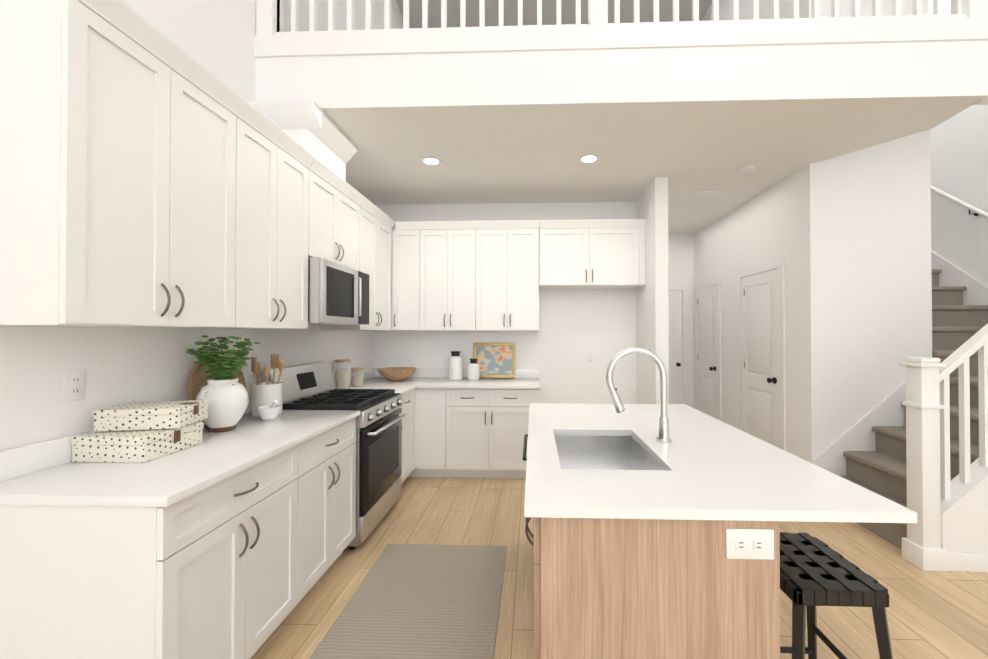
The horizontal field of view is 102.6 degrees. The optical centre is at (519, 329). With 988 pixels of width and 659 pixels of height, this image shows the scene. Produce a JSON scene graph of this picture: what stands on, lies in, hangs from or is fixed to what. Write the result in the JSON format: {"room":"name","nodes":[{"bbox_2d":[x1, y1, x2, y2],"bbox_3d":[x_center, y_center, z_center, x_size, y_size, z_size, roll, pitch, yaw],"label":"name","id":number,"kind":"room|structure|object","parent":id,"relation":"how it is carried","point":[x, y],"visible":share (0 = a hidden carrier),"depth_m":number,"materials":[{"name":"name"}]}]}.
{"room":"kitchen","nodes":[
{"label":"kitchen","id":0,"kind":"room"},
{"bbox_2d":[0,0,402,450],"bbox_3d":[-1.810,-1.470,1.732,0.120,5.800,11.600,0,-1,2],"label":"wall","id":1,"kind":"structure","parent":0,"point":[121,365],"depth_m":1.93,"materials":[{"name":"white paint"}]},
{"bbox_2d":[63,370,84,401],"bbox_3d":[-1.750,0.221,1.554,0.008,0.115,0.072,0,-1,2],"label":"outlet","id":2,"kind":"object","parent":1,"relation":"attached to","point":[73,385],"visible":1,"depth_m":1.55,"materials":[{"name":"white plastic"}]},
{"bbox_2d":[0,0,244,327],"bbox_3d":[-1.557,-0.572,1.592,0.388,1.120,0.706,0,-1,2],"label":"upper cabinet","id":3,"kind":"object","parent":1,"relation":"attached to","point":[117,163],"visible":1,"depth_m":1.37,"materials":[{"name":"white wood"}]},
{"bbox_2d":[217,100,314,328],"bbox_3d":[-1.534,-0.566,2.259,0.388,1.120,0.628,0,-1,2],"label":"upper cabinet","id":4,"kind":"object","parent":1,"relation":"attached to","point":[274,162],"visible":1,"depth_m":2.19,"materials":[{"name":"white wood"}]},
{"bbox_2d":[248,101,357,180],"bbox_3d":[-1.495,-1.276,2.790,0.435,0.306,0.620,0,-1,2],"label":"trim","id":5,"kind":"structure","parent":1,"relation":"attached to","point":[314,129],"depth_m":2.57,"materials":[{"name":"white"}]},
{"bbox_2d":[308,157,364,270],"bbox_3d":[-1.511,-0.797,2.957,0.388,0.645,0.756,0,-1,2],"label":"upper cabinet","id":6,"kind":"object","parent":1,"relation":"attached to","point":[335,200],"visible":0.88,"depth_m":2.89,"materials":[{"name":"white wood"}]},
{"bbox_2d":[308,257,368,324],"bbox_3d":[-1.467,-0.254,2.950,0.473,0.428,0.748,0,-1,2],"label":"microwave","id":7,"kind":"object","parent":6,"relation":"attached to","point":[338,294],"visible":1,"depth_m":2.75,"materials":[{"name":"silver metal"}]},
{"bbox_2d":[319,198,394,330],"bbox_3d":[-1.486,-0.553,3.707,0.388,1.120,0.742,0,-1,2],"label":"upper cabinet","id":8,"kind":"object","parent":1,"relation":"attached to","point":[377,224],"visible":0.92,"depth_m":3.66,"materials":[{"name":"white wood"}]},
{"bbox_2d":[373,202,636,403],"bbox_3d":[-0.182,-0.201,4.483,3.190,3.310,0.120,0,-1,2],"label":"wall","id":9,"kind":"structure","parent":0,"point":[576,326],"depth_m":4.40,"materials":[{"name":"white paint"}]},
{"bbox_2d":[389,221,396,330],"bbox_3d":[-1.459,-0.548,4.279,0.404,1.120,0.372,0,-1,2],"label":"upper cabinet","id":10,"kind":"object","parent":9,"relation":"attached to","point":[394,229],"depth_m":4.09,"materials":[{"name":"white wood"}]},
{"bbox_2d":[397,221,424,330],"bbox_3d":[-1.139,-0.548,4.268,0.345,1.120,0.372,0,-1,2],"label":"upper cabinet","id":11,"kind":"object","parent":9,"relation":"attached to","point":[410,234],"depth_m":4.09,"materials":[{"name":"white wood"}]},
{"bbox_2d":[425,220,480,330],"bbox_3d":[-0.735,-0.548,4.255,0.695,1.120,0.372,0,-1,2],"label":"upper cabinet","id":12,"kind":"object","parent":9,"relation":"attached to","point":[476,275],"depth_m":4.07,"materials":[{"name":"white wood"}]},
{"bbox_2d":[481,220,538,330],"bbox_3d":[-0.150,-0.548,4.235,0.705,1.120,0.372,0,-1,2],"label":"upper cabinet","id":13,"kind":"object","parent":9,"relation":"attached to","point":[509,248],"depth_m":4.05,"materials":[{"name":"white wood"}]},
{"bbox_2d":[588,351,594,360],"bbox_3d":[0.798,0.296,4.379,0.075,0.115,0.008,0,-1,2],"label":"outlet","id":14,"kind":"object","parent":9,"relation":"attached to","point":[591,355],"visible":1,"depth_m":4.38,"materials":[{"name":"white plastic"}]},
{"bbox_2d":[539,219,646,288],"bbox_3d":[0.742,-0.779,4.186,1.074,0.660,0.413,0,-1,2],"label":"upper cabinet","id":15,"kind":"object","parent":9,"relation":"attached to","point":[591,253],"visible":1,"depth_m":4.03,"materials":[{"name":"white wood"}]},
{"bbox_2d":[396,0,711,27],"bbox_3d":[1.353,-4.421,1.652,6.450,0.100,11.600,0,-1,2],"label":"ceiling","id":16,"kind":"structure","parent":0,"point":[568,11],"depth_m":5.41,"materials":[{"name":"white paint"}]},
{"bbox_2d":[251,477,987,658],"bbox_3d":[1.583,1.458,1.592,7.150,0.060,11.600,0,-1,2],"label":"floor","id":17,"kind":"structure","parent":0,"point":[937,614],"depth_m":2.21,"materials":[{"name":"brown wood"}]},
{"bbox_2d":[0,445,297,658],"bbox_3d":[-1.401,0.986,1.573,0.701,0.885,0.706,0,-1,2],"label":"base cabinet","id":18,"kind":"object","parent":17,"relation":"on","point":[210,572],"visible":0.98,"depth_m":1.23,"materials":[{"name":"white wood"}]},
{"bbox_2d":[280,417,355,623],"bbox_3d":[-1.378,0.992,2.240,0.701,0.885,0.628,0,-1,2],"label":"base cabinet","id":19,"kind":"object","parent":17,"relation":"on","point":[326,498],"visible":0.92,"depth_m":2.17,"materials":[{"name":"white wood"}]},
{"bbox_2d":[0,396,359,506],"bbox_3d":[-1.394,0.481,1.884,0.693,0.130,1.348,0,-1,2],"label":"countertop","id":20,"kind":"structure","parent":19,"relation":"on","point":[49,472],"depth_m":1.43,"materials":[{"name":"stone"}]},
{"bbox_2d":[70,421,203,462],"bbox_3d":[-1.575,0.461,1.652,0.301,0.104,0.276,0,-1,2],"label":"decorative box","id":21,"kind":"object","parent":20,"relation":"on","point":[134,446],"visible":0.73,"depth_m":1.52,"materials":[{"name":"white cardboard"}]},
{"bbox_2d":[93,400,208,431],"bbox_3d":[-1.564,0.364,1.698,0.311,0.089,0.206,0,-1,-11],"label":"decorative box","id":22,"kind":"object","parent":21,"relation":"on","point":[149,415],"visible":1,"depth_m":1.61,"materials":[{"name":"white cardboard"}]},
{"bbox_2d":[187,355,245,399],"bbox_3d":[-1.667,0.328,2.191,0.081,0.379,0.380,0,-1,2],"label":"cutting board","id":23,"kind":"object","parent":20,"relation":"on","point":[196,381],"visible":0.23,"depth_m":2.05,"materials":[{"name":"brown wood"}]},
{"bbox_2d":[185,335,259,431],"bbox_3d":[-1.496,0.274,2.062,0.298,0.486,0.326,0,-1,2],"label":"vase","id":24,"kind":"object","parent":20,"relation":"on","point":[223,391],"visible":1,"depth_m":1.99,"materials":[{"name":"white ceramic"}]},
{"bbox_2d":[251,354,283,416],"bbox_3d":[-1.552,0.337,2.428,0.176,0.365,0.170,0,-1,2],"label":"utensil crock","id":25,"kind":"object","parent":20,"relation":"on","point":[266,393],"visible":0.73,"depth_m":2.37,"materials":[{"name":"ceramic"}]},
{"bbox_2d":[256,400,281,419],"bbox_3d":[-1.460,0.463,2.303,0.130,0.111,0.128,0,-1,2],"label":"mortar","id":26,"kind":"object","parent":20,"relation":"on","point":[268,412],"visible":1,"depth_m":2.27,"materials":[{"name":"ceramic"}]},
{"bbox_2d":[257,362,405,550],"bbox_3d":[-1.319,0.855,2.935,0.760,1.170,0.752,0,-1,2],"label":"range","id":27,"kind":"object","parent":17,"relation":"on","point":[310,386],"visible":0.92,"depth_m":2.81,"materials":[{"name":"silver metal"}]},
{"bbox_2d":[400,389,414,484],"bbox_3d":[-1.334,1.003,3.561,0.701,0.885,0.487,0,-1,2],"label":"base cabinet","id":28,"kind":"object","parent":17,"relation":"on","point":[407,407],"visible":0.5,"depth_m":3.61,"materials":[{"name":"white wood"}]},
{"bbox_2d":[333,372,415,394],"bbox_3d":[-1.337,0.496,3.541,0.696,0.130,0.438,0,-1,2],"label":"countertop","id":29,"kind":"structure","parent":28,"relation":"on","point":[372,380],"depth_m":3.90,"materials":[{"name":"stone"}]},
{"bbox_2d":[335,359,349,388],"bbox_3d":[-1.580,0.399,3.529,0.126,0.262,0.126,0,-1,2],"label":"jar","id":30,"kind":"object","parent":29,"relation":"on","point":[342,378],"visible":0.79,"depth_m":3.48,"materials":[{"name":"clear glass"}]},
{"bbox_2d":[351,367,363,386],"bbox_3d":[-1.524,0.445,3.706,0.116,0.172,0.116,0,-1,2],"label":"jar","id":31,"kind":"object","parent":29,"relation":"on","point":[357,380],"visible":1,"depth_m":3.67,"materials":[{"name":"clear glass"}]},
{"bbox_2d":[309,544,506,658],"bbox_3d":[-0.519,1.423,1.518,0.795,0.009,2.210,0,-1,2],"label":"rug","id":32,"kind":"object","parent":17,"relation":"on","point":[417,601],"visible":1,"depth_m":2.02,"materials":[{"name":"beige fabric"}]},
{"bbox_2d":[412,388,451,476],"bbox_3d":[-0.830,1.008,4.109,0.380,0.884,0.641,0,-1,2],"label":"base cabinet","id":33,"kind":"object","parent":17,"relation":"on","point":[432,407],"depth_m":3.79,"materials":[{"name":"white wood"}]},
{"bbox_2d":[452,389,538,477],"bbox_3d":[-0.253,1.008,4.090,0.887,0.884,0.641,0,-1,2],"label":"base cabinet","id":34,"kind":"object","parent":17,"relation":"on","point":[469,433],"depth_m":3.78,"materials":[{"name":"white wood"}]},
{"bbox_2d":[363,368,539,388],"bbox_3d":[-0.731,0.500,4.085,1.871,0.130,0.691,0,-1,2],"label":"countertop","id":35,"kind":"structure","parent":34,"relation":"on","point":[425,378],"depth_m":4.07,"materials":[{"name":"stone"}]},
{"bbox_2d":[377,367,415,380],"bbox_3d":[-1.289,0.473,4.149,0.400,0.125,0.400,0,-1,2],"label":"bowl","id":36,"kind":"object","parent":35,"relation":"on","point":[396,373],"visible":1,"depth_m":4.04,"materials":[{"name":"brown wood"}]},
{"bbox_2d":[449,351,462,379],"bbox_3d":[-0.694,0.386,4.279,0.150,0.300,0.150,0,-1,2],"label":"canister","id":37,"kind":"object","parent":35,"relation":"on","point":[455,365],"visible":1,"depth_m":4.22,"materials":[{"name":"ceramic"}]},
{"bbox_2d":[468,358,479,379],"bbox_3d":[-0.499,0.426,4.273,0.130,0.220,0.130,0,-1,2],"label":"canister","id":38,"kind":"object","parent":35,"relation":"on","point":[473,369],"visible":1,"depth_m":4.22,"materials":[{"name":"ceramic"}]},
{"bbox_2d":[473,343,514,377],"bbox_3d":[-0.285,0.342,4.383,0.470,0.389,0.067,0,-1,2],"label":"picture frame","id":39,"kind":"object","parent":35,"relation":"on","point":[495,360],"visible":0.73,"depth_m":4.38,"materials":[{"name":"multicoloured paper"}]},
{"bbox_2d":[530,517,779,658],"bbox_3d":[0.406,0.986,1.593,0.702,0.884,0.915,0,-1,2],"label":"base cabinet","id":40,"kind":"object","parent":17,"relation":"on","point":[604,588],"depth_m":1.14,"materials":[{"name":"brown wood"}]},
{"bbox_2d":[524,403,916,522],"bbox_3d":[0.587,0.630,1.953,1.093,0.226,1.674,0,-1,2],"label":"countertop","id":41,"kind":"structure","parent":40,"relation":"on","point":[607,461],"depth_m":1.39,"materials":[{"name":"stone"}]},
{"bbox_2d":[606,347,671,442],"bbox_3d":[0.550,0.298,1.843,0.300,0.435,0.099,0,-1,2],"label":"faucet","id":42,"kind":"object","parent":41,"relation":"on","point":[663,434],"visible":1,"depth_m":1.81,"materials":[{"name":"silver metal"}]},
{"bbox_2d":[726,528,773,559],"bbox_3d":[0.656,0.612,1.126,0.134,0.085,0.008,0,-1,2],"label":"outlet","id":43,"kind":"object","parent":40,"relation":"attached to","point":[749,543],"visible":1,"depth_m":1.12,"materials":[{"name":"white plastic"}]},
{"bbox_2d":[780,532,892,658],"bbox_3d":[0.950,1.094,1.314,0.355,0.667,0.425,0,-1,2],"label":"stool","id":44,"kind":"object","parent":17,"relation":"on","point":[814,572],"visible":0.65,"depth_m":1.20,"materials":[{"name":"black wood"}]},
{"bbox_2d":[812,185,987,571],"bbox_3d":[3.498,-0.764,4.188,2.086,4.431,3.722,0,-1,2],"label":"staircase","id":45,"kind":"structure","parent":17,"relation":"on","point":[916,440],"depth_m":2.43,"materials":[{"name":"wood"}]},
{"bbox_2d":[254,17,987,234],"bbox_3d":[0.644,-1.653,4.218,4.720,0.470,3.470,0,-1,2],"label":"ceiling","id":46,"kind":"structure","parent":0,"point":[513,116],"depth_m":2.56,"materials":[{"name":"white paint"}]},
{"bbox_2d":[421,156,441,165],"bbox_3d":[-0.748,-1.422,3.342,0.170,0.006,0.170,0,-1,2],"label":"recessed light","id":47,"kind":"object","parent":46,"relation":"in","point":[432,161],"visible":1,"depth_m":3.34,"materials":[{"name":"white"}]},
{"bbox_2d":[579,154,598,163],"bbox_3d":[0.577,-1.423,3.297,0.170,0.006,0.170,0,-1,2],"label":"recessed light","id":48,"kind":"object","parent":46,"relation":"in","point":[588,158],"visible":1,"depth_m":3.29,"materials":[{"name":"white"}]},
{"bbox_2d":[256,0,987,35],"bbox_3d":[0.577,-2.433,2.556,4.594,1.100,0.110,0,-1,2],"label":"loft railing","id":49,"kind":"object","parent":46,"relation":"on","point":[269,17],"visible":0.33,"depth_m":2.53,"materials":[{"name":"white wood"}]},
{"bbox_2d":[690,190,724,195],"bbox_3d":[1.941,-1.411,4.097,0.300,0.015,0.140,0,-1,2],"label":"ceiling vent","id":50,"kind":"object","parent":46,"relation":"in","point":[707,193],"visible":0.98,"depth_m":4.08,"materials":[{"name":"white metal"}]},
{"bbox_2d":[739,165,755,173],"bbox_3d":[2.011,-1.406,3.494,0.130,0.035,0.130,0,-1,2],"label":"smoke detector","id":51,"kind":"object","parent":46,"relation":"attached to","point":[749,169],"visible":1,"depth_m":3.46,"materials":[{"name":"white plastic"}]},
{"bbox_2d":[636,177,668,403],"bbox_3d":[1.364,0.022,4.774,0.120,2.870,2.180,0,-1,2],"label":"wall","id":52,"kind":"structure","parent":0,"point":[652,319],"depth_m":3.75,"materials":[{"name":"white paint"}]},
{"bbox_2d":[668,234,693,407],"bbox_3d":[2.007,0.032,5.903,1.330,2.870,0.120,0,-1,2],"label":"wall","id":53,"kind":"structure","parent":0,"point":[680,260],"depth_m":5.84,"materials":[{"name":"white paint"}]},
{"bbox_2d":[694,0,803,458],"bbox_3d":[2.580,-1.444,4.661,0.100,5.800,2.350,0,-1,2],"label":"wall","id":54,"kind":"structure","parent":0,"point":[763,228],"depth_m":4.12,"materials":[{"name":"white paint"}]},
{"bbox_2d":[737,260,785,450],"bbox_3d":[2.466,0.398,4.128,0.089,2.105,0.830,0,-1,2],"label":"door","id":55,"kind":"structure","parent":54,"relation":"attached to","point":[761,360],"depth_m":4.06,"materials":[{"name":"white wood"}]},
{"bbox_2d":[801,0,931,462],"bbox_3d":[2.989,-1.455,3.422,1.000,5.800,0.100,0,-1,2],"label":"wall","id":56,"kind":"structure","parent":0,"point":[867,272],"depth_m":3.37,"materials":[{"name":"white paint"}]},
{"bbox_2d":[929,0,987,286],"bbox_3d":[4.516,-1.472,1.520,0.120,5.800,11.600,0,-1,2],"label":"wall","id":57,"kind":"structure","parent":0,"point":[959,165],"depth_m":4.06,"materials":[{"name":"white paint"}]},
{"bbox_2d":[973,96,987,104],"bbox_3d":[3.682,-2.899,2.459,1.610,2.930,0.104,0,-1,2],"label":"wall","id":58,"kind":"structure","parent":0,"point":[984,101],"depth_m":2.50,"materials":[{"name":"white paint"}]}
]}

